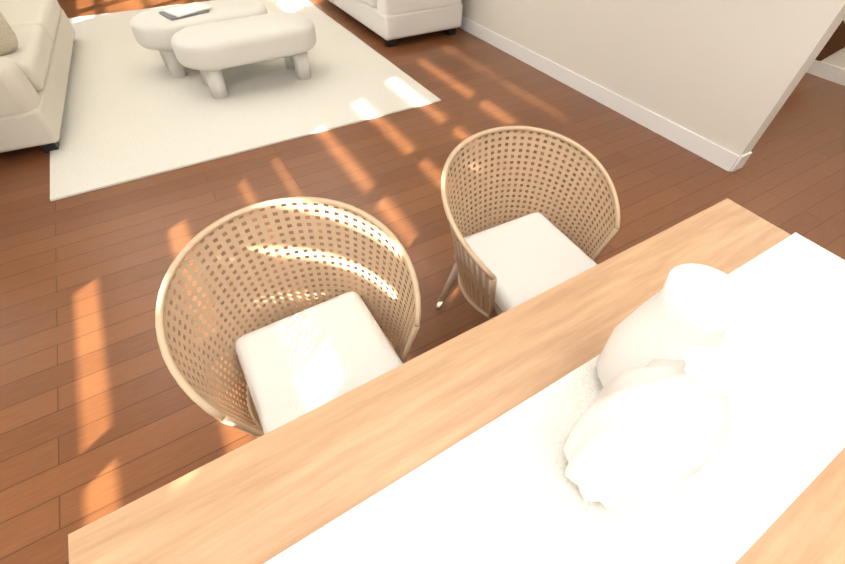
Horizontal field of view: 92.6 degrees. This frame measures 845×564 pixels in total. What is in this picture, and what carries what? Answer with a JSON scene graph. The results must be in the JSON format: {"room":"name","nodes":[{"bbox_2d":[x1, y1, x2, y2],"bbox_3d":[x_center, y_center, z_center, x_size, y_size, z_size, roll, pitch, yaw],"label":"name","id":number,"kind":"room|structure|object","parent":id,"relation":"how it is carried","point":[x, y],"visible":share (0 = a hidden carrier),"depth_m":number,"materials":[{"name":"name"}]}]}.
{"room":"dining room and living room","nodes":[
{"label":"dining room and living room","id":0,"kind":"room"},
{"bbox_2d":[0,0,844,563],"bbox_3d":[2.721,-0.805,2.898,12.600,0.120,15.900,-24,53,-21],"label":"floor","id":1,"kind":"structure","parent":0,"point":[102,412],"depth_m":2.32,"materials":[{"name":"brown wood"}]},
{"bbox_2d":[0,0,74,153],"bbox_3d":[-3.331,-1.813,2.887,1.010,0.963,2.300,-20,52,-18],"label":"sofa","id":2,"kind":"object","parent":1,"relation":"on","point":[36,41],"visible":0.98,"depth_m":2.68,"materials":[{"name":"white fabric"}]},
{"bbox_2d":[50,0,440,200],"bbox_3d":[-1.952,-2.175,3.876,2.740,0.012,3.620,-24,53,-21],"label":"area rug","id":3,"kind":"object","parent":1,"relation":"on","point":[134,109],"visible":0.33,"depth_m":3.25,"materials":[{"name":"white carpet"}]},
{"bbox_2d":[130,0,267,77],"bbox_3d":[-1.903,-2.191,3.597,1.120,0.455,0.540,-28,55,-23],"label":"coffee table","id":4,"kind":"object","parent":3,"relation":"on","point":[156,29],"visible":0.65,"depth_m":3.33,"materials":[{"name":"white fabric"}]},
{"bbox_2d":[171,12,315,98],"bbox_3d":[-1.417,-1.887,3.361,1.119,0.430,0.556,-24,53,-21],"label":"coffee table","id":5,"kind":"object","parent":3,"relation":"on","point":[209,51],"visible":0.96,"depth_m":3.15,"materials":[{"name":"white fabric"}]},
{"bbox_2d":[155,197,420,436],"bbox_3d":[-0.346,0.222,1.295,0.655,0.811,0.546,-24,53,-21],"label":"dining chair","id":6,"kind":"object","parent":1,"relation":"on","point":[311,357],"visible":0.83,"depth_m":1.19,"materials":[{"name":"beige wicker"}]},
{"bbox_2d":[328,0,462,46],"bbox_3d":[-0.619,-3.651,4.561,0.965,0.982,2.500,-24,53,-21],"label":"sofa","id":7,"kind":"object","parent":1,"relation":"on","point":[389,21],"visible":1,"depth_m":4.07,"materials":[{"name":"white fabric"}]},
{"bbox_2d":[68,198,844,563],"bbox_3d":[0.392,0.576,1.038,1.800,0.762,0.780,-24,53,-21],"label":"dining table","id":8,"kind":"object","parent":1,"relation":"on","point":[268,496],"visible":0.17,"depth_m":0.76,"materials":[{"name":"brown wood"}]},
{"bbox_2d":[264,232,844,563],"bbox_3d":[0.396,0.455,0.900,1.824,0.406,0.380,-24,53,-21],"label":"table runner","id":9,"kind":"object","parent":8,"relation":"on","point":[503,489],"visible":0.73,"depth_m":0.72,"materials":[{"name":"white fabric"}]},
{"bbox_2d":[563,267,749,511],"bbox_3d":[0.318,0.219,0.585,0.151,0.372,0.154,37,57,27],"label":"vase","id":10,"kind":"object","parent":9,"relation":"on","point":[652,421],"depth_m":0.55,"materials":[{"name":"white ceramic"}]},
{"bbox_2d":[597,263,750,362],"bbox_3d":[0.435,0.107,0.734,0.159,0.300,0.174,16,50,12],"label":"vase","id":11,"kind":"object","parent":9,"relation":"on","point":[730,285],"depth_m":0.64,"materials":[{"name":"white ceramic"}]},
{"bbox_2d":[436,126,619,317],"bbox_3d":[0.358,-0.099,1.596,0.654,0.811,0.555,-24,53,-21],"label":"dining chair","id":12,"kind":"object","parent":1,"relation":"on","point":[511,264],"visible":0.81,"depth_m":1.51,"materials":[{"name":"beige wicker"}]},
{"bbox_2d":[815,20,844,60],"bbox_3d":[2.697,-3.670,3.301,1.009,3.184,2.860,-24,53,-21],"label":"staircase","id":13,"kind":"structure","parent":1,"relation":"on","point":[835,43],"depth_m":3.69,"materials":[{"name":"brown wood"}]},
{"bbox_2d":[461,0,844,155],"bbox_3d":[2.310,-1.538,1.587,0.120,2.800,14.460,-24,53,-21],"label":"wall","id":14,"kind":"structure","parent":0,"point":[728,74],"depth_m":2.73,"materials":[{"name":"white paint"}]},
{"bbox_2d":[459,16,750,171],"bbox_3d":[0.349,-3.032,4.623,0.044,0.115,6.874,-24,53,-21],"label":"baseboard","id":15,"kind":"structure","parent":14,"relation":"attached to","point":[716,154],"depth_m":3.26,"materials":[{"name":"white"}]},
{"bbox_2d":[822,18,844,68],"bbox_3d":[3.542,-3.320,3.222,0.120,2.740,4.540,-24,53,-21],"label":"wall","id":16,"kind":"structure","parent":0,"point":[837,58],"depth_m":3.71,"materials":[{"name":"white paint"}]},
{"bbox_2d":[806,60,844,85],"bbox_3d":[3.456,-2.431,4.186,0.014,0.115,4.300,-24,53,-21],"label":"baseboard","id":17,"kind":"structure","parent":16,"relation":"attached to","point":[821,69],"depth_m":3.79,"materials":[{"name":"white"}]}
]}

